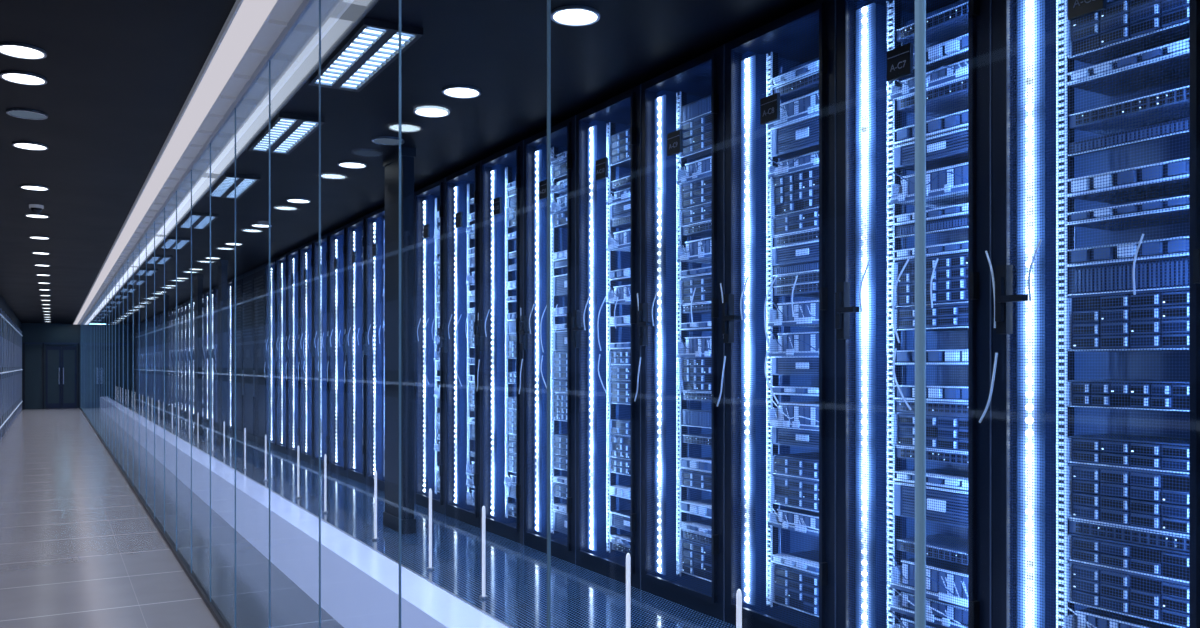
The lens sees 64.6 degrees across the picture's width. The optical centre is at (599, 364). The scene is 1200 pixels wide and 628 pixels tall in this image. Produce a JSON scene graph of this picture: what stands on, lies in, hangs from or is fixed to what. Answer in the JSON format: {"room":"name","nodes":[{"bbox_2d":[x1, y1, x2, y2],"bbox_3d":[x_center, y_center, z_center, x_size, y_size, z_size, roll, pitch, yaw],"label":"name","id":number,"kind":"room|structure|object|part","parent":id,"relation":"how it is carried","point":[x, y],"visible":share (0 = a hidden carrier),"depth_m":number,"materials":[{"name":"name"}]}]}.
{"room":"server room","nodes":[
{"label":"server room","id":0,"kind":"room"},
{"bbox_2d":[0,294,20,433],"bbox_3d":[-9.875,0.040,15.084,0.100,3.120,44.000,0,0,-30],"label":"wall","id":1,"kind":"structure","parent":0,"point":[5,307],"depth_m":24.70,"materials":[{"name":"grey paint"}]},
{"bbox_2d":[0,308,21,439],"bbox_3d":[-9.751,0.200,15.005,0.035,2.800,43.140,0,0,-30],"label":"cladding panels","id":2,"kind":"object","parent":1,"relation":"attached to","point":[10,339],"visible":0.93,"depth_m":24.18,"materials":[{"name":"silver metal"}]},
{"bbox_2d":[0,313,22,428],"bbox_3d":[-9.772,0.125,15.085,0.020,2.350,43.500,0,0,-30],"label":"rails","id":3,"kind":"object","parent":2,"relation":"attached to","point":[1,315],"visible":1,"depth_m":23.41,"materials":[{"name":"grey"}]},
{"bbox_2d":[21,323,79,408],"bbox_3d":[-18.817,0.040,35.382,4.910,3.120,0.100,0,0,-30],"label":"wall","id":4,"kind":"structure","parent":0,"point":[31,332],"depth_m":34.44,"materials":[{"name":"black paint"}]},
{"bbox_2d":[46,346,60,408],"bbox_3d":[-19.936,0.450,34.609,0.480,2.300,0.117,0,0,-30],"label":"door","id":5,"kind":"structure","parent":4,"relation":"in","point":[53,353],"depth_m":34.62,"materials":[{"name":"black metal"}]},
{"bbox_2d":[62,346,76,408],"bbox_3d":[-19.503,0.450,34.859,0.480,2.300,0.117,0,0,-30],"label":"door","id":6,"kind":"structure","parent":4,"relation":"in","point":[69,353],"depth_m":34.87,"materials":[{"name":"black metal"}]},
{"bbox_2d":[22,342,80,408],"bbox_3d":[-19.251,0.390,35.033,3.610,2.420,0.070,0,0,-30],"label":"door frame","id":7,"kind":"structure","parent":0,"point":[23,343],"depth_m":34.44,"materials":[{"name":"black metal"}]},
{"bbox_2d":[0,408,343,627],"bbox_3d":[-8.792,1.650,15.709,2.600,0.100,44.000,0,0,-30],"label":"floor","id":8,"kind":"structure","parent":0,"point":[79,548],"depth_m":7.89,"materials":[{"name":"tile"}]},
{"bbox_2d":[80,407,231,627],"bbox_3d":[-8.213,1.583,16.043,0.040,0.035,44.000,0,0,-30],"label":"channel","id":9,"kind":"object","parent":8,"relation":"on","point":[217,614],"visible":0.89,"depth_m":7.52,"materials":[{"name":"black metal"}]},
{"bbox_2d":[80,143,211,602],"bbox_3d":[-8.213,0.050,16.043,0.001,3.040,44.000,0,0,-30],"label":"glass pane","id":10,"kind":"object","parent":9,"relation":"on","point":[130,295],"depth_m":8.78,"materials":[{"name":"clear glass"}]},
{"bbox_2d":[154,221,154,517],"bbox_3d":[-4.543,0.046,9.686,0.007,3.021,0.005,0,0,-30],"label":"glass joints","id":11,"kind":"object","parent":9,"relation":"on","point":[154,221],"depth_m":9.72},
{"bbox_2d":[176,191,176,550],"bbox_3d":[-3.554,0.050,7.974,0.007,3.016,0.005,0,0,-30],"label":"glass joints","id":12,"kind":"object","parent":9,"relation":"on","point":[176,191],"depth_m":8.00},
{"bbox_2d":[210,176,210,553],"bbox_3d":[-2.567,0.000,6.262,0.007,2.487,0.005,0,0,-30],"label":"glass joints","id":13,"kind":"object","parent":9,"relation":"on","point":[210,176],"depth_m":6.29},
{"bbox_2d":[235,108,235,627],"bbox_3d":[-2.074,0.017,5.409,0.007,2.957,0.005,0,0,-30],"label":"glass joints","id":14,"kind":"object","parent":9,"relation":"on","point":[235,108],"depth_m":5.43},
{"bbox_2d":[269,60,269,627],"bbox_3d":[-1.586,-0.101,4.563,0.007,2.725,0.005,0,0,-30],"label":"glass joints","id":15,"kind":"object","parent":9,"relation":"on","point":[269,60],"depth_m":4.57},
{"bbox_2d":[319,0,320,627],"bbox_3d":[-1.089,-0.199,3.704,0.007,2.450,0.016,0,0,-30],"label":"glass joints","id":16,"kind":"object","parent":9,"relation":"on","point":[319,0],"depth_m":3.72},
{"bbox_2d":[399,0,400,627],"bbox_3d":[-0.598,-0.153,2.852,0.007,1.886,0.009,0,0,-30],"label":"glass joints","id":17,"kind":"object","parent":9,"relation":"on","point":[399,326],"depth_m":2.86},
{"bbox_2d":[547,0,550,627],"bbox_3d":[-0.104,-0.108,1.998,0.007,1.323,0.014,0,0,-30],"label":"glass joints","id":18,"kind":"object","parent":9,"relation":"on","point":[548,1],"depth_m":2.00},
{"bbox_2d":[915,0,925,627],"bbox_3d":[0.387,0.045,1.147,0.013,3.050,0.013,0,0,-30],"label":"support rod","id":19,"kind":"object","parent":9,"relation":"on","point":[920,5],"visible":1,"depth_m":1.14,"materials":[{"name":"blue metal"}]},
{"bbox_2d":[209,455,512,627],"bbox_3d":[-7.558,1.388,16.421,0.250,0.424,44.000,0,0,-30],"label":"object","id":20,"kind":"structure","parent":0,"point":[360,583],"depth_m":6.08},
{"bbox_2d":[0,0,815,323],"bbox_3d":[-7.792,-1.570,16.286,4.910,0.100,44.000,0,0,-30],"label":"ceiling","id":21,"kind":"structure","parent":0,"point":[119,74],"depth_m":5.50,"materials":[{"name":"black paint"}]},
{"bbox_2d":[0,42,46,59],"bbox_3d":[-2.793,-1.514,4.577,0.216,0.012,0.216,0,0,-30],"label":"recessed light","id":22,"kind":"object","parent":21,"relation":"in","point":[17,50],"visible":1,"depth_m":4.58,"materials":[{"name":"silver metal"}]},
{"bbox_2d":[0,71,46,84],"bbox_3d":[-3.043,-1.514,5.010,0.216,0.012,0.216,0,0,-30],"label":"recessed light","id":23,"kind":"object","parent":21,"relation":"in","point":[19,77],"visible":1,"depth_m":5.00,"materials":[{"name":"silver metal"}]},
{"bbox_2d":[6,108,47,119],"bbox_3d":[-3.458,-1.514,5.729,0.216,0.012,0.216,0,0,-30],"label":"recessed light","id":24,"kind":"object","parent":21,"relation":"in","point":[15,112],"visible":1,"depth_m":5.72,"materials":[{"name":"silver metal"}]},
{"bbox_2d":[12,141,47,149],"bbox_3d":[-3.938,-1.514,6.560,0.216,0.012,0.216,0,0,-30],"label":"recessed light","id":25,"kind":"object","parent":21,"relation":"in","point":[20,144],"visible":1,"depth_m":6.54,"materials":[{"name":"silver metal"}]},
{"bbox_2d":[20,185,48,190],"bbox_3d":[-4.828,-1.514,8.102,0.216,0.012,0.216,0,0,-30],"label":"recessed light","id":26,"kind":"object","parent":21,"relation":"in","point":[28,187],"visible":1,"depth_m":8.08,"materials":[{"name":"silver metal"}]},
{"bbox_2d":[29,204,43,213],"bbox_3d":[-5.363,-1.480,9.028,0.120,0.080,0.120,0,0,-30],"label":"dome security camera","id":27,"kind":"object","parent":21,"relation":"attached to","point":[35,208],"visible":1,"depth_m":8.99,"materials":[{"name":"black plastic"}]},
{"bbox_2d":[25,214,49,217],"bbox_3d":[-5.713,-1.514,9.634,0.216,0.012,0.216,0,0,-30],"label":"recessed light","id":28,"kind":"object","parent":21,"relation":"in","point":[27,215],"visible":1,"depth_m":9.62,"materials":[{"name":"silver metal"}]},
{"bbox_2d":[29,236,49,238],"bbox_3d":[-6.663,-1.514,11.280,0.216,0.012,0.216,0,0,-30],"label":"recessed light","id":29,"kind":"object","parent":21,"relation":"in","point":[33,237],"visible":1,"depth_m":11.25,"materials":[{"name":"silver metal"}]},
{"bbox_2d":[32,252,49,253],"bbox_3d":[-7.563,-1.514,12.839,0.216,0.012,0.216,0,0,-30],"label":"recessed light","id":30,"kind":"object","parent":21,"relation":"in","point":[32,252],"visible":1,"depth_m":12.84,"materials":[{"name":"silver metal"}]},
{"bbox_2d":[73,0,353,324],"bbox_3d":[-8.255,-1.495,16.018,0.390,0.050,44.000,0,0,-30],"label":"ceiling beam","id":31,"kind":"structure","parent":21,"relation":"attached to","point":[234,74],"depth_m":5.21,"materials":[{"name":"white metal"}]},
{"bbox_2d":[209,213,218,224],"bbox_3d":[-4.210,-1.505,9.925,0.270,0.030,1.040,0,0,-30],"label":"recessed light","id":32,"kind":"object","parent":21,"relation":"in","point":[214,217],"visible":0.1,"depth_m":9.59,"materials":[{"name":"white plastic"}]},
{"bbox_2d":[224,242,242,244],"bbox_3d":[-4.577,-1.514,11.860,0.216,0.012,0.216,0,0,-30],"label":"recessed light","id":33,"kind":"object","parent":21,"relation":"in","point":[226,243],"visible":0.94,"depth_m":11.81,"materials":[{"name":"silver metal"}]},
{"bbox_2d":[211,173,260,198],"bbox_3d":[-3.105,-1.505,8.011,0.270,0.030,1.040,0,0,-30],"label":"recessed light","id":34,"kind":"object","parent":21,"relation":"in","point":[224,187],"visible":0.93,"depth_m":7.88,"materials":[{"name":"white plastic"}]},
{"bbox_2d":[251,223,271,227],"bbox_3d":[-3.677,-1.514,10.301,0.216,0.012,0.216,0,0,-30],"label":"recessed light","id":35,"kind":"object","parent":21,"relation":"in","point":[257,224],"visible":0.96,"depth_m":10.29,"materials":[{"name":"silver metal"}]},
{"bbox_2d":[248,112,324,154],"bbox_3d":[-2.070,-1.505,6.218,0.270,0.030,1.040,0,0,-30],"label":"recessed light","id":36,"kind":"object","parent":21,"relation":"in","point":[288,131],"visible":0.97,"depth_m":6.12,"materials":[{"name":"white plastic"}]},
{"bbox_2d":[286,198,310,202],"bbox_3d":[-2.777,-1.514,8.743,0.216,0.012,0.216,0,0,-30],"label":"recessed light","id":37,"kind":"object","parent":21,"relation":"in","point":[292,200],"visible":1,"depth_m":8.72,"materials":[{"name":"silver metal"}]},
{"bbox_2d":[338,161,366,167],"bbox_3d":[-1.872,-1.514,7.175,0.216,0.012,0.216,0,0,-30],"label":"recessed light","id":38,"kind":"object","parent":21,"relation":"in","point":[346,164],"visible":1,"depth_m":7.16,"materials":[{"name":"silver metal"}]},
{"bbox_2d":[308,18,422,91],"bbox_3d":[-1.175,-1.505,4.668,0.270,0.030,1.040,0,0,-30],"label":"recessed light","id":39,"kind":"object","parent":21,"relation":"in","point":[372,45],"visible":1,"depth_m":4.58,"materials":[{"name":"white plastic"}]},
{"bbox_2d":[372,136,403,145],"bbox_3d":[-1.432,-1.514,6.413,0.216,0.012,0.216,0,0,-30],"label":"recessed light","id":40,"kind":"object","parent":21,"relation":"in","point":[382,140],"visible":0.91,"depth_m":6.39,"materials":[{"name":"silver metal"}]},
{"bbox_2d":[413,106,449,117],"bbox_3d":[-1.007,-1.514,5.677,0.216,0.012,0.216,0,0,-30],"label":"recessed light","id":41,"kind":"object","parent":21,"relation":"in","point":[424,111],"visible":1,"depth_m":5.66,"materials":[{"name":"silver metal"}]},
{"bbox_2d":[442,85,480,97],"bbox_3d":[-0.767,-1.514,5.261,0.216,0.012,0.216,0,0,-30],"label":"recessed light","id":42,"kind":"object","parent":21,"relation":"in","point":[455,91],"visible":1,"depth_m":5.25,"materials":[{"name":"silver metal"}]},
{"bbox_2d":[551,5,599,25],"bbox_3d":[-0.107,-1.514,4.118,0.216,0.012,0.216,0,0,-30],"label":"recessed light","id":43,"kind":"object","parent":21,"relation":"in","point":[572,15],"visible":0.98,"depth_m":4.11,"materials":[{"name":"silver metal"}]},
{"bbox_2d":[208,425,735,627],"bbox_3d":[-6.601,1.390,16.974,1.960,0.420,44.000,0,0,-30],"label":"floor","id":44,"kind":"structure","parent":0,"point":[515,572],"depth_m":5.64,"materials":[{"name":"tile"}]},
{"bbox_2d":[208,290,208,424],"bbox_3d":[-7.484,-0.150,19.207,1.025,2.660,0.717,0,0,-30],"label":"rack","id":45,"kind":"object","parent":44,"relation":"on","point":[208,290],"visible":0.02,"depth_m":18.72,"materials":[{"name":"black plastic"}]},
{"bbox_2d":[208,287,214,426],"bbox_3d":[-7.133,-0.150,18.599,1.025,2.660,0.747,0,0,-30],"label":"rack","id":46,"kind":"object","parent":44,"relation":"on","point":[212,289],"visible":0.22,"depth_m":18.40,"materials":[{"name":"black metal"}]},
{"bbox_2d":[211,417,213,451],"bbox_3d":[-5.263,0.946,12.896,0.044,0.468,0.044,0,0,-30],"label":"bollard","id":47,"kind":"object","parent":44,"relation":"on","point":[212,417],"visible":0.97,"depth_m":12.89,"materials":[{"name":"silver metal"}]},
{"bbox_2d":[211,287,216,427],"bbox_3d":[-6.774,-0.150,17.978,1.025,2.660,0.747,0,0,-30],"label":"rack","id":48,"kind":"object","parent":44,"relation":"on","point":[214,351],"visible":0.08,"depth_m":17.99,"materials":[{"name":"black metal"}]},
{"bbox_2d":[216,260,227,446],"bbox_3d":[-5.534,-0.170,13.906,0.100,2.700,0.440,0,0,-30],"label":"support column","id":49,"kind":"structure","parent":44,"relation":"on","point":[222,265],"depth_m":13.74,"materials":[{"name":"black plastic"}]},
{"bbox_2d":[222,421,225,457],"bbox_3d":[-4.763,0.946,12.030,0.044,0.468,0.044,0,0,-30],"label":"bollard","id":50,"kind":"object","parent":44,"relation":"on","point":[224,421],"visible":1,"depth_m":12.02,"materials":[{"name":"silver metal"}]},
{"bbox_2d":[228,278,233,433],"bbox_3d":[-6.057,-0.150,16.736,1.025,2.660,0.747,0,0,-30],"label":"rack","id":51,"kind":"object","parent":44,"relation":"on","point":[230,282],"visible":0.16,"depth_m":16.70,"materials":[{"name":"black metal"}]},
{"bbox_2d":[232,274,243,437],"bbox_3d":[-5.631,-0.150,15.983,0.940,2.660,0.940,0,0,-30],"label":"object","id":52,"kind":"object","parent":44,"relation":"on","point":[239,279],"visible":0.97,"depth_m":15.70,"materials":[{"name":"black metal"}]},
{"bbox_2d":[243,428,246,469],"bbox_3d":[-4.013,0.946,10.731,0.044,0.468,0.044,0,0,-30],"label":"bollard","id":53,"kind":"object","parent":44,"relation":"on","point":[244,468],"visible":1,"depth_m":10.72,"materials":[{"name":"silver metal"}]},
{"bbox_2d":[242,268,254,441],"bbox_3d":[-5.151,-0.150,15.152,0.940,2.660,0.940,0,0,-30],"label":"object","id":54,"kind":"object","parent":44,"relation":"on","point":[248,280],"visible":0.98,"depth_m":14.90,"materials":[{"name":"black metal"}]},
{"bbox_2d":[253,263,266,445],"bbox_3d":[-4.671,-0.150,14.320,0.940,2.660,0.940,0,0,-30],"label":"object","id":55,"kind":"object","parent":44,"relation":"on","point":[259,376],"visible":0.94,"depth_m":14.08,"materials":[{"name":"black metal"}]},
{"bbox_2d":[264,435,267,480],"bbox_3d":[-3.413,0.946,9.692,0.044,0.468,0.044,0,0,-30],"label":"bollard","id":56,"kind":"object","parent":44,"relation":"on","point":[265,479],"visible":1,"depth_m":9.68,"materials":[{"name":"silver metal"}]},
{"bbox_2d":[263,258,276,449],"bbox_3d":[-4.254,-0.150,13.612,1.025,2.660,0.747,0,0,-30],"label":"rack","id":57,"kind":"object","parent":44,"relation":"on","point":[273,263],"visible":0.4,"depth_m":13.56,"materials":[{"name":"black metal"}]},
{"bbox_2d":[273,253,287,454],"bbox_3d":[-3.888,-0.150,12.979,1.025,2.660,0.717,0,0,-30],"label":"rack","id":58,"kind":"object","parent":44,"relation":"on","point":[282,261],"visible":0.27,"depth_m":12.96,"materials":[{"name":"black metal"}]},
{"bbox_2d":[284,246,300,459],"bbox_3d":[-3.537,-0.150,12.370,1.025,2.660,0.747,0,0,-30],"label":"rack","id":59,"kind":"object","parent":44,"relation":"on","point":[290,351],"visible":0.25,"depth_m":12.36,"materials":[{"name":"black metal"}]},
{"bbox_2d":[296,445,300,497],"bbox_3d":[-2.673,0.946,8.410,0.044,0.468,0.044,0,0,-30],"label":"bollard","id":60,"kind":"object","parent":44,"relation":"on","point":[298,496],"visible":1,"depth_m":8.40,"materials":[{"name":"silver metal"}]},
{"bbox_2d":[296,240,313,463],"bbox_3d":[-3.178,-0.150,11.750,1.025,2.660,0.747,0,0,-30],"label":"rack","id":61,"kind":"object","parent":44,"relation":"on","point":[307,250],"visible":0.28,"depth_m":11.74,"materials":[{"name":"black metal"}]},
{"bbox_2d":[310,233,329,470],"bbox_3d":[-2.812,-0.150,11.116,1.025,2.660,0.717,0,0,-30],"label":"rack","id":62,"kind":"object","parent":44,"relation":"on","point":[325,239],"visible":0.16,"depth_m":11.10,"materials":[{"name":"black metal"}]},
{"bbox_2d":[323,454,327,512],"bbox_3d":[-2.193,0.946,7.579,0.044,0.468,0.044,0,0,-30],"label":"bollard","id":63,"kind":"object","parent":44,"relation":"on","point":[325,456],"visible":1,"depth_m":7.57,"materials":[{"name":"silver metal"}]},
{"bbox_2d":[325,224,346,476],"bbox_3d":[-2.461,-0.150,10.508,1.025,2.660,0.747,0,0,-30],"label":"rack","id":64,"kind":"object","parent":44,"relation":"on","point":[338,237],"visible":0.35,"depth_m":10.52,"materials":[{"name":"black metal"}]},
{"bbox_3d":[-2.858,-1.095,10.267,0.018,0.110,0.110,0,0,-30],"label":"name plate","id":65,"kind":"part","parent":64,"relation":"part of","materials":[{"name":"black plastic"}]},
{"bbox_2d":[342,215,366,484],"bbox_3d":[-2.103,-0.150,9.887,1.025,2.660,0.747,0,0,-30],"label":"rack","id":66,"kind":"object","parent":44,"relation":"on","point":[357,229],"visible":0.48,"depth_m":9.85,"materials":[{"name":"black metal"}]},
{"bbox_3d":[-2.500,-1.095,9.646,0.018,0.110,0.110,0,0,-30],"label":"name plate","id":67,"kind":"part","parent":66,"relation":"part of","materials":[{"name":"black plastic"}]},
{"bbox_2d":[362,206,384,491],"bbox_3d":[-1.737,-0.150,9.253,1.025,2.660,0.717,0,0,-30],"label":"rack","id":68,"kind":"object","parent":44,"relation":"on","point":[373,345],"visible":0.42,"depth_m":9.27,"materials":[{"name":"black metal"}]},
{"bbox_3d":[-2.141,-1.095,9.025,0.018,0.110,0.110,0,0,-30],"label":"name plate","id":69,"kind":"part","parent":68,"relation":"part of","materials":[{"name":"black plastic"}]},
{"bbox_2d":[372,471,378,540],"bbox_3d":[-1.513,0.946,6.401,0.044,0.468,0.044,0,0,-30],"label":"bollard","id":70,"kind":"object","parent":44,"relation":"on","point":[375,538],"visible":1,"depth_m":6.39,"materials":[{"name":"silver metal"}]},
{"bbox_2d":[383,147,415,533],"bbox_3d":[-1.444,-0.170,6.822,0.100,2.700,0.440,0,0,-30],"label":"support column","id":71,"kind":"structure","parent":44,"relation":"on","point":[390,162],"depth_m":6.66,"materials":[{"name":"black metal"}]},
{"bbox_2d":[384,192,414,502],"bbox_3d":[-1.386,-0.150,8.645,1.025,2.660,0.747,0,0,-30],"label":"rack","id":72,"kind":"object","parent":44,"relation":"on","point":[414,192],"visible":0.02,"depth_m":8.12,"materials":[{"name":"black metal"}]},
{"bbox_2d":[414,178,444,513],"bbox_3d":[-1.027,-0.150,8.024,1.025,2.660,0.747,0,0,-30],"label":"rack","id":73,"kind":"object","parent":44,"relation":"on","point":[429,200],"visible":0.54,"depth_m":7.98,"materials":[{"name":"black metal"}]},
{"bbox_3d":[-1.424,-1.095,7.783,0.018,0.110,0.110,0,0,-30],"label":"name plate","id":74,"kind":"part","parent":73,"relation":"part of","materials":[{"name":"black plastic"}]},
{"bbox_2d":[427,488,433,569],"bbox_3d":[-0.978,0.946,5.474,0.044,0.468,0.044,0,0,-30],"label":"bollard","id":75,"kind":"object","parent":44,"relation":"on","point":[430,567],"visible":1,"depth_m":5.47,"materials":[{"name":"silver metal"}]},
{"bbox_2d":[440,161,479,527],"bbox_3d":[-0.661,-0.150,7.390,1.025,2.660,0.717,0,0,-30],"label":"rack","id":76,"kind":"object","parent":44,"relation":"on","point":[462,187],"visible":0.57,"depth_m":7.36,"materials":[{"name":"black metal"}]},
{"bbox_3d":[-1.066,-1.095,7.162,0.018,0.110,0.110,0,0,-30],"label":"name plate","id":77,"kind":"part","parent":76,"relation":"part of","materials":[{"name":"black plastic"}]},
{"bbox_2d":[479,506,487,598],"bbox_3d":[-0.588,0.946,4.799,0.044,0.468,0.044,0,0,-30],"label":"bollard","id":78,"kind":"object","parent":44,"relation":"on","point":[483,596],"visible":1,"depth_m":4.79,"materials":[{"name":"silver metal"}]},
{"bbox_2d":[476,140,522,543],"bbox_3d":[-0.310,-0.150,6.782,1.025,2.660,0.747,0,0,-30],"label":"rack","id":79,"kind":"object","parent":44,"relation":"on","point":[501,173],"visible":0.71,"depth_m":6.76,"materials":[{"name":"black metal"}]},
{"bbox_3d":[-0.707,-1.095,6.541,0.018,0.110,0.110,0,0,-30],"label":"name plate","id":80,"kind":"part","parent":79,"relation":"part of","materials":[{"name":"black plastic"}]},
{"bbox_2d":[519,116,574,563],"bbox_3d":[0.048,-0.150,6.161,1.025,2.660,0.747,0,0,-30],"label":"rack","id":81,"kind":"object","parent":44,"relation":"on","point":[533,324],"visible":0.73,"depth_m":6.06,"materials":[{"name":"black metal"}]},
{"bbox_3d":[-0.349,-1.095,5.920,0.018,0.110,0.110,0,0,-30],"label":"name plate","id":82,"kind":"part","parent":81,"relation":"part of","materials":[{"name":"black plastic"}]},
{"bbox_2d":[571,85,639,588],"bbox_3d":[0.414,-0.150,5.527,1.025,2.660,0.717,0,0,-30],"label":"rack","id":83,"kind":"object","parent":44,"relation":"on","point":[604,338],"visible":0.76,"depth_m":5.47,"materials":[{"name":"black metal"}]},
{"bbox_3d":[0.010,-1.095,5.299,0.018,0.110,0.110,0,0,-30],"label":"name plate","id":84,"kind":"part","parent":83,"relation":"part of","materials":[{"name":"black plastic"}]},
{"bbox_2d":[626,553,630,627],"bbox_3d":[0.107,0.946,3.595,0.044,0.468,0.044,0,0,-30],"label":"bollard","id":85,"kind":"object","parent":44,"relation":"on","point":[628,558],"visible":1,"depth_m":3.59,"materials":[{"name":"silver metal"}]},
{"bbox_2d":[634,44,723,620],"bbox_3d":[0.765,-0.150,4.919,1.025,2.660,0.747,0,0,-30],"label":"rack","id":86,"kind":"object","parent":44,"relation":"on","point":[679,313],"visible":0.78,"depth_m":4.83,"materials":[{"name":"black metal"}]},
{"bbox_3d":[0.368,-1.095,4.678,0.018,0.110,0.110,0,0,-30],"label":"name plate","id":87,"kind":"part","parent":86,"relation":"part of","materials":[{"name":"black plastic"}]},
{"bbox_2d":[736,589,741,627],"bbox_3d":[0.442,0.946,3.015,0.044,0.468,0.044,0,0,-30],"label":"bollard","id":88,"kind":"object","parent":44,"relation":"on","point":[739,593],"visible":1,"depth_m":3.01,"materials":[{"name":"silver metal"}]},
{"bbox_2d":[717,0,834,627],"bbox_3d":[1.124,-0.150,4.298,1.025,2.660,0.747,0,0,-30],"label":"rack","id":89,"kind":"object","parent":44,"relation":"on","point":[778,298],"visible":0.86,"depth_m":4.18,"materials":[{"name":"black metal"}]},
{"bbox_3d":[0.727,-1.095,4.057,0.018,0.110,0.110,0,0,-30],"label":"name plate","id":90,"kind":"part","parent":89,"relation":"part of","materials":[{"name":"black plastic"}]},
{"bbox_2d":[835,0,989,627],"bbox_3d":[1.490,-0.150,3.664,1.025,2.660,0.717,0,0,-30],"label":"rack","id":91,"kind":"object","parent":44,"relation":"on","point":[875,39],"visible":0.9,"depth_m":3.52,"materials":[{"name":"black metal"}]},
{"bbox_3d":[1.085,-1.095,3.437,0.018,0.110,0.110,0,0,-30],"label":"name plate","id":92,"kind":"part","parent":91,"relation":"part of","materials":[{"name":"black plastic"}]},
{"bbox_2d":[979,0,1199,627],"bbox_3d":[1.841,-0.150,3.056,1.025,2.660,0.747,0,0,-30],"label":"rack","id":93,"kind":"object","parent":44,"relation":"on","point":[1094,260],"visible":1,"depth_m":2.95,"materials":[{"name":"black metal"}]},
{"bbox_3d":[1.444,-1.095,2.816,0.018,0.110,0.110,0,0,-30],"label":"name plate","id":94,"kind":"part","parent":93,"relation":"part of","materials":[{"name":"black plastic"}]}
]}

